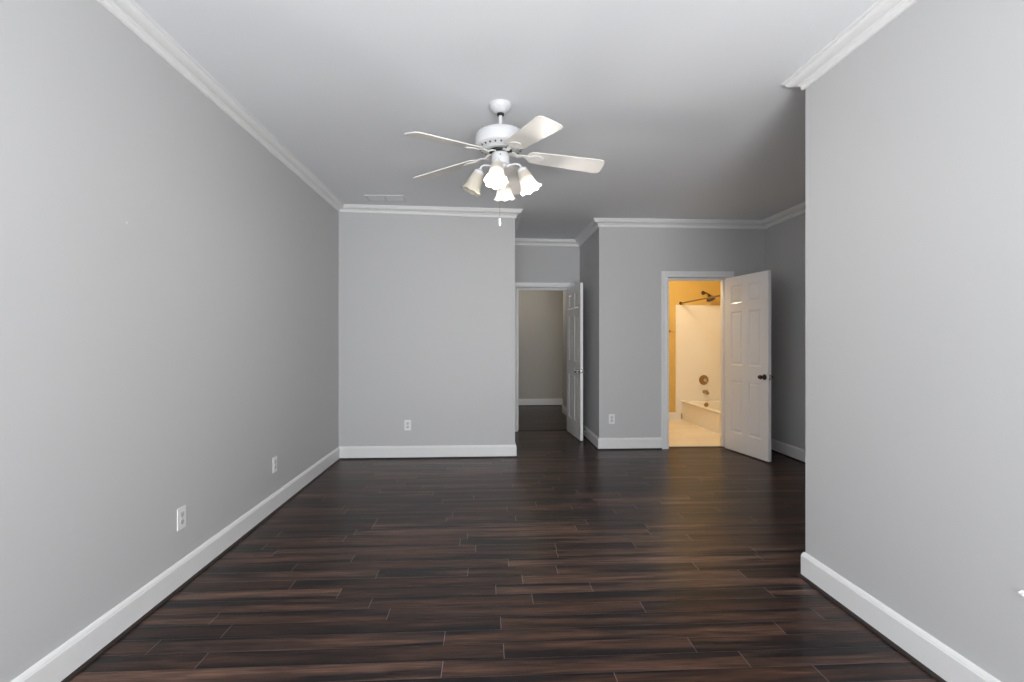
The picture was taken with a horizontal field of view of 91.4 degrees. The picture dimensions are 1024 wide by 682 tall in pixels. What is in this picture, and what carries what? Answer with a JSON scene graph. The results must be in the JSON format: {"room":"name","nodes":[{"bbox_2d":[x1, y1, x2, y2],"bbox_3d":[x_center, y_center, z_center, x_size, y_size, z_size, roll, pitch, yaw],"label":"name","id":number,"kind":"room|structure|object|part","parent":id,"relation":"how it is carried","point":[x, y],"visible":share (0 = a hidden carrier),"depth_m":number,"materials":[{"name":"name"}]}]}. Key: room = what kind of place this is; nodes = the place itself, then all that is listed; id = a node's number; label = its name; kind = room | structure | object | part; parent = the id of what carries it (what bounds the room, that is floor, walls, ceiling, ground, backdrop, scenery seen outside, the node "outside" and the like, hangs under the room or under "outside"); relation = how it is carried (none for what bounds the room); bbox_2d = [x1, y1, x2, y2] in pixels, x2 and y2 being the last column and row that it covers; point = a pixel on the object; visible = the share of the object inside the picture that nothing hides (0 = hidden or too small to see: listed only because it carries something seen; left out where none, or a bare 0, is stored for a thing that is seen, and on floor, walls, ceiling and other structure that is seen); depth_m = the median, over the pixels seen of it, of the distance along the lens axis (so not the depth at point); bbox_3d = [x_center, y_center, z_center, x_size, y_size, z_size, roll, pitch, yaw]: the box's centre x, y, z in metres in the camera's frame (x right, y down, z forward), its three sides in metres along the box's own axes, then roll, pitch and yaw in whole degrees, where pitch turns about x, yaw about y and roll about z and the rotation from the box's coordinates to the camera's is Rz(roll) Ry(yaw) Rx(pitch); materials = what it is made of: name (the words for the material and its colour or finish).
{"room":"empty bedroom","nodes":[
{"label":"empty bedroom","id":0,"kind":"room"},
{"bbox_2d":[0,0,338,681],"bbox_3d":[-1.765,-0.093,1.836,0.120,2.766,7.490,0,0,-3],"label":"wall","id":1,"kind":"structure","parent":0,"point":[155,364],"depth_m":2.24,"materials":[{"name":"grey paint"}]},
{"bbox_2d":[10,447,340,681],"bbox_3d":[-1.690,1.221,1.840,0.030,0.138,7.250,0,0,-3],"label":"baseboard","id":2,"kind":"structure","parent":1,"relation":"attached to","point":[73,656],"depth_m":2.40,"materials":[{"name":"white paint"}]},
{"bbox_2d":[177,505,185,530],"bbox_3d":[-1.742,0.934,2.638,0.009,0.116,0.072,0,0,-3],"label":"wall outlet","id":3,"kind":"object","parent":1,"relation":"attached to","point":[181,512],"visible":1,"depth_m":2.63,"materials":[{"name":"white plastic"}]},
{"bbox_2d":[96,0,343,211],"bbox_3d":[-1.664,-1.441,1.841,0.082,0.068,7.250,0,0,-3],"label":"crown molding","id":4,"kind":"structure","parent":1,"relation":"attached to","point":[127,12],"depth_m":2.77,"materials":[{"name":"white paint"}]},
{"bbox_2d":[273,456,276,472],"bbox_3d":[-1.803,0.940,3.804,0.009,0.116,0.072,0,0,-3],"label":"wall outlet","id":5,"kind":"object","parent":1,"relation":"attached to","point":[275,457],"visible":1,"depth_m":3.80,"materials":[{"name":"white plastic"}]},
{"bbox_2d":[339,212,514,446],"bbox_3d":[-0.933,-0.092,5.569,1.929,2.765,0.120,0,0,-3],"label":"wall","id":6,"kind":"structure","parent":0,"point":[427,303],"depth_m":5.51,"materials":[{"name":"grey paint"}]},
{"bbox_2d":[404,420,410,429],"bbox_3d":[-1.146,0.925,5.494,0.072,0.116,0.009,0,0,-3],"label":"wall outlet","id":7,"kind":"object","parent":6,"relation":"attached to","point":[407,423],"visible":1,"depth_m":5.49,"materials":[{"name":"white plastic"}]},
{"bbox_2d":[339,445,517,459],"bbox_3d":[-0.914,1.221,5.495,1.960,0.138,0.030,0,0,-3],"label":"baseboard","id":8,"kind":"structure","parent":6,"relation":"attached to","point":[435,451],"depth_m":5.49,"materials":[{"name":"white paint"}]},
{"bbox_3d":[-0.906,1.283,5.487,1.944,0.014,0.015,0,0,-3],"label":"shoe moulding","id":9,"kind":"part","parent":8,"relation":"part of","materials":[{"name":"wood"}]},
{"bbox_2d":[340,204,522,218],"bbox_3d":[-0.887,-1.417,5.470,2.011,0.115,0.082,0,0,-3],"label":"crown molding","id":10,"kind":"structure","parent":6,"relation":"attached to","point":[349,208],"depth_m":5.47,"materials":[{"name":"white paint"}]},
{"bbox_2d":[69,406,937,681],"bbox_3d":[0.919,1.338,4.200,5.687,0.104,11.894,0,0,-3],"label":"floor","id":11,"kind":"structure","parent":0,"point":[566,559],"depth_m":2.66,"materials":[{"name":"brown wood"}]},
{"bbox_2d":[518,429,566,430],"bbox_3d":[0.442,1.286,7.213,0.724,0.009,0.080,0,0,-3],"label":"threshold","id":12,"kind":"object","parent":11,"relation":"on","point":[549,429],"visible":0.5,"depth_m":7.19,"materials":[{"name":"brown wood"}]},
{"bbox_2d":[669,446,724,447],"bbox_3d":[2.220,1.286,6.059,0.697,0.009,0.080,0,0,-3],"label":"threshold","id":13,"kind":"object","parent":11,"relation":"on","point":[683,446],"visible":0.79,"depth_m":6.04,"materials":[{"name":"brown wood"}]},
{"bbox_2d":[682,400,720,433],"bbox_3d":[3.210,1.133,7.482,0.770,0.305,1.520,0,0,-3],"label":"bathtub","id":14,"kind":"object","parent":11,"relation":"on","point":[705,414],"visible":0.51,"depth_m":7.61,"materials":[{"name":"white ceramic"}]},
{"bbox_2d":[133,0,877,238],"bbox_3d":[1.071,-1.509,4.176,6.027,0.136,11.870,0,0,-3],"label":"ceiling","id":15,"kind":"structure","parent":0,"point":[688,112],"depth_m":2.88,"materials":[{"name":"paint"}]},
{"bbox_2d":[364,195,406,201],"bbox_3d":[-1.293,-1.462,5.130,0.390,0.010,0.210,0,0,-3],"label":"ceiling vent","id":16,"kind":"object","parent":15,"relation":"in","point":[379,198],"visible":1,"depth_m":5.12,"materials":[{"name":"metal"}]},
{"bbox_2d":[404,99,603,225],"bbox_3d":[-0.034,-1.080,3.082,1.215,0.746,1.248,0,0,-3],"label":"ceiling fan","id":17,"kind":"object","parent":15,"relation":"hanging from","point":[499,141],"visible":1,"depth_m":3.02,"materials":[{"name":"white metal"}]},
{"bbox_3d":[-0.368,-1.116,2.794,0.480,0.006,0.148,-7,17,-43],"label":"fan blade","id":18,"kind":"part","parent":17,"relation":"part of","materials":[{"name":"white wood"}]},
{"bbox_3d":[-0.426,-1.116,3.268,0.480,0.006,0.148,-6,9,29],"label":"fan blade","id":19,"kind":"part","parent":17,"relation":"part of","materials":[{"name":"white wood"}]},
{"bbox_3d":[-0.230,-0.983,3.090,0.142,0.135,0.142,24,3,-4],"label":"lamp shade","id":20,"kind":"part","parent":17,"relation":"part of","materials":[{"name":"white glass"}]},
{"bbox_3d":[-0.090,-0.983,2.912,0.142,0.135,0.142,4,-24,-2],"label":"lamp shade","id":21,"kind":"part","parent":17,"relation":"part of","materials":[{"name":"white glass"}]},
{"bbox_3d":[-0.090,-0.992,2.916,0.061,0.097,0.061,4,-24,-2],"label":"light bulb","id":22,"kind":"part","parent":17,"relation":"part of","materials":[{"name":"white glass"}]},
{"bbox_3d":[-0.051,-0.983,3.229,0.142,0.135,0.142,-4,24,-2],"label":"lamp shade","id":23,"kind":"part","parent":17,"relation":"part of","materials":[{"name":"white glass"}]},
{"bbox_3d":[0.007,-1.116,3.469,0.148,0.006,0.480,-12,-7,10],"label":"fan blade","id":24,"kind":"part","parent":17,"relation":"part of","materials":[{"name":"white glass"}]},
{"bbox_3d":[0.014,-1.070,3.060,0.098,0.039,0.013,0,0,7],"label":"light arm","id":25,"kind":"part","parent":17,"relation":"part of","materials":[{"name":"white metal"}]},
{"bbox_3d":[0.088,-0.983,3.051,0.142,0.135,0.142,-24,-3,-4],"label":"lamp shade","id":26,"kind":"part","parent":17,"relation":"part of","materials":[{"name":"white glass"}]},
{"bbox_3d":[0.101,-1.116,2.702,0.148,0.006,0.480,13,-1,-25],"label":"fan blade","id":27,"kind":"part","parent":17,"relation":"part of","materials":[{"name":"white wood"}]},
{"bbox_3d":[0.332,-1.116,3.120,0.480,0.006,0.148,5,-13,-7],"label":"fan blade","id":28,"kind":"part","parent":17,"relation":"part of","materials":[{"name":"white wood"}]},
{"bbox_2d":[519,290,562,398],"bbox_3d":[0.679,-0.087,10.039,3.840,2.753,0.120,0,0,-3],"label":"wall","id":29,"kind":"structure","parent":0,"point":[540,311],"depth_m":9.97,"materials":[{"name":"beige paint"}]},
{"bbox_2d":[519,399,562,405],"bbox_3d":[0.683,1.221,9.964,3.600,0.138,0.030,0,0,-3],"label":"baseboard","id":30,"kind":"structure","parent":29,"relation":"attached to","point":[522,402],"depth_m":9.96,"materials":[{"name":"white paint"}]},
{"bbox_3d":[0.683,1.283,9.956,3.600,0.014,0.015,0,0,-3],"label":"shoe moulding","id":31,"kind":"part","parent":30,"relation":"part of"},
{"bbox_2d":[515,246,579,284],"bbox_3d":[0.398,-0.081,7.200,1.140,2.741,0.120,0,0,-3],"label":"wall","id":32,"kind":"structure","parent":0,"point":[560,264],"depth_m":7.15,"materials":[{"name":"grey paint"}]},
{"bbox_2d":[515,282,574,431],"bbox_3d":[0.442,0.228,7.199,0.908,2.125,0.152,0,0,-3],"label":"door frame","id":33,"kind":"structure","parent":32,"relation":"attached to","point":[518,285],"depth_m":7.12,"materials":[{"name":"white paint"}]},
{"bbox_2d":[515,238,578,246],"bbox_3d":[0.463,-1.400,7.103,1.020,0.099,0.082,0,0,-3],"label":"crown molding","id":34,"kind":"structure","parent":32,"relation":"attached to","point":[518,241],"depth_m":7.10,"materials":[{"name":"white paint"}]},
{"bbox_2d":[567,283,586,440],"bbox_3d":[0.848,0.265,6.770,0.165,2.026,0.759,0,0,-7],"label":"door","id":35,"kind":"structure","parent":32,"relation":"in","point":[575,370],"depth_m":6.66,"materials":[{"name":"white paint"}]},
{"bbox_2d":[563,230,596,435],"bbox_3d":[1.007,-0.075,7.570,0.115,2.731,3.025,0,0,-3],"label":"wall","id":36,"kind":"structure","parent":0,"point":[588,249],"depth_m":6.55,"materials":[{"name":"grey paint"}]},
{"bbox_2d":[562,405,566,415],"bbox_3d":[0.962,1.221,8.194,0.016,0.138,1.806,0,0,-3],"label":"baseboard","id":37,"kind":"structure","parent":36,"relation":"attached to","point":[564,409],"depth_m":8.79,"materials":[{"name":"white paint"}]},
{"bbox_2d":[575,218,598,246],"bbox_3d":[0.964,-1.396,6.510,0.082,0.090,1.317,0,0,-3],"label":"crown molding","id":38,"kind":"structure","parent":36,"relation":"attached to","point":[592,226],"depth_m":6.42,"materials":[{"name":"white paint"}]},
{"bbox_2d":[583,425,598,449],"bbox_3d":[0.988,1.221,6.537,0.030,0.138,1.266,0,0,-3],"label":"baseboard","id":39,"kind":"structure","parent":36,"relation":"attached to","point":[589,436],"depth_m":6.32,"materials":[{"name":"white paint"}]},
{"bbox_3d":[0.981,1.283,6.529,0.015,0.014,1.250,0,0,-3],"label":"shoe moulding","id":40,"kind":"part","parent":39,"relation":"part of","materials":[{"name":"white wood"}]},
{"bbox_2d":[597,227,764,437],"bbox_3d":[2.044,-0.075,6.050,2.028,2.731,0.120,0,0,-3],"label":"wall","id":41,"kind":"structure","parent":0,"point":[630,261],"depth_m":5.96,"materials":[{"name":"grey paint"}]},
{"bbox_2d":[609,414,614,423],"bbox_3d":[1.186,0.927,5.940,0.072,0.116,0.009,0,0,-3],"label":"wall outlet","id":42,"kind":"object","parent":41,"relation":"attached to","point":[611,416],"visible":1,"depth_m":5.94,"materials":[{"name":"white plastic"}]},
{"bbox_2d":[597,437,661,449],"bbox_3d":[2.033,1.221,5.973,2.058,0.138,0.030,0,0,-3],"label":"baseboard","id":43,"kind":"structure","parent":41,"relation":"attached to","point":[652,443],"depth_m":5.94,"materials":[{"name":"white paint"}]},
{"bbox_3d":[2.026,1.283,5.965,2.043,0.014,0.015,0,0,-3],"label":"shoe moulding","id":44,"kind":"part","parent":43,"relation":"part of","materials":[{"name":"wood"}]},
{"bbox_2d":[594,218,764,228],"bbox_3d":[2.009,-1.396,5.947,2.110,0.090,0.082,0,0,-3],"label":"crown molding","id":45,"kind":"structure","parent":41,"relation":"attached to","point":[602,222],"depth_m":5.94,"materials":[{"name":"white paint"}]},
{"bbox_2d":[661,271,733,448],"bbox_3d":[2.221,0.228,6.055,0.881,2.125,0.152,0,0,-3],"label":"door frame","id":46,"kind":"structure","parent":41,"relation":"attached to","point":[665,275],"depth_m":5.97,"materials":[{"name":"white paint"}]},
{"bbox_2d":[725,270,773,461],"bbox_3d":[2.646,0.265,5.636,0.165,2.026,0.746,0,0,-12],"label":"door","id":47,"kind":"structure","parent":41,"relation":"in","point":[748,376],"depth_m":5.60,"materials":[{"name":"white paint"}]},
{"bbox_2d":[669,281,720,418],"bbox_3d":[2.353,-0.075,8.284,2.638,2.731,0.120,0,0,-3],"label":"wall","id":48,"kind":"structure","parent":0,"point":[679,291],"depth_m":8.24,"materials":[{"name":"yellow paint"}]},
{"bbox_2d":[669,412,680,418],"bbox_3d":[1.915,1.231,8.193,1.733,0.110,0.016,0,0,-3],"label":"baseboard","id":49,"kind":"structure","parent":48,"relation":"attached to","point":[672,415],"depth_m":8.22,"materials":[{"name":"white paint"}]},
{"bbox_2d":[675,305,720,412],"bbox_3d":[3.121,0.297,8.249,0.864,1.786,0.026,0,0,-3],"label":"shower surround","id":50,"kind":"object","parent":48,"relation":"attached to","point":[697,327],"visible":0.75,"depth_m":8.23,"materials":[{"name":"white plastic"}]},
{"bbox_2d":[699,375,708,384],"bbox_3d":[3.163,0.641,8.208,0.164,0.164,0.068,0,0,-3],"label":"shower valve","id":51,"kind":"object","parent":50,"relation":"attached to","point":[703,379],"visible":1,"depth_m":8.23,"materials":[{"name":"gold metal"}]},
{"bbox_2d":[679,295,720,304],"bbox_3d":[2.824,-0.622,7.497,0.056,0.056,1.500,0,0,-3],"label":"shower rod","id":52,"kind":"object","parent":48,"relation":"attached to","point":[680,303],"visible":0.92,"depth_m":7.48,"materials":[{"name":"gold metal"}]},
{"bbox_2d":[701,291,714,301],"bbox_3d":[3.205,-0.732,8.142,0.147,0.193,0.251,0,0,-3],"label":"shower fixture","id":53,"kind":"object","parent":48,"relation":"attached to","point":[702,292],"visible":0.85,"depth_m":8.10,"materials":[{"name":"brown metal"}]},
{"bbox_2d":[765,213,804,449],"bbox_3d":[3.204,-0.075,4.430,0.120,2.731,3.475,0,0,-3],"label":"wall","id":54,"kind":"structure","parent":0,"point":[784,241],"depth_m":5.60,"materials":[{"name":"grey paint"}]},
{"bbox_2d":[762,202,804,228],"bbox_3d":[3.103,-1.396,4.425,0.082,0.090,3.235,0,0,-3],"label":"crown molding","id":55,"kind":"structure","parent":54,"relation":"attached to","point":[799,209],"depth_m":5.57,"materials":[{"name":"white paint"}]},
{"bbox_2d":[771,438,804,463],"bbox_3d":[3.129,1.221,4.426,0.030,0.138,3.235,0,0,-3],"label":"baseboard","id":56,"kind":"structure","parent":54,"relation":"attached to","point":[795,453],"depth_m":5.55,"materials":[{"name":"white paint"}]},
{"bbox_3d":[3.121,1.283,4.426,0.015,0.014,3.204,0,0,-3],"label":"shoe moulding","id":57,"kind":"part","parent":56,"relation":"part of","materials":[{"name":"wood"}]},
{"bbox_2d":[805,78,819,561],"bbox_3d":[2.417,-0.075,2.709,1.630,2.731,0.120,0,0,-3],"label":"wall partition","id":58,"kind":"structure","parent":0,"point":[812,93],"depth_m":2.66,"materials":[{"name":"grey paint"}]},
{"bbox_2d":[820,0,1023,681],"bbox_3d":[1.779,-0.075,0.443,0.120,2.731,4.340,0,0,-3],"label":"wall","id":59,"kind":"structure","parent":0,"point":[922,123],"depth_m":1.97,"materials":[{"name":"grey paint"}]},
{"bbox_2d":[782,0,917,89],"bbox_3d":[1.670,-1.407,0.599,0.082,0.068,4.422,0,0,-3],"label":"crown molding","id":60,"kind":"structure","parent":59,"relation":"attached to","point":[879,15],"depth_m":2.34,"materials":[{"name":"white paint"}]},
{"bbox_2d":[797,552,1000,681],"bbox_3d":[1.697,1.221,0.574,0.030,0.138,4.370,0,0,-3],"label":"baseboard","id":61,"kind":"structure","parent":59,"relation":"attached to","point":[938,660],"depth_m":2.12,"materials":[{"name":"white paint"}]},
{"bbox_3d":[1.690,1.283,0.574,0.015,0.014,4.370,0,0,-3],"label":"shoe moulding","id":62,"kind":"part","parent":61,"relation":"part of","materials":[{"name":"wood"}]},
{"bbox_3d":[-0.071,-0.081,6.395,0.120,2.741,1.440,0,0,-3],"label":"wall","id":63,"kind":"structure","parent":0,"visible":0},
{"bbox_2d":[515,210,522,235],"bbox_3d":[0.036,-1.405,6.299,0.082,0.090,1.642,0,0,-3],"label":"crown molding","id":64,"kind":"structure","parent":63,"relation":"attached to","point":[517,220],"depth_m":5.89,"materials":[{"name":"white paint"}]}
]}

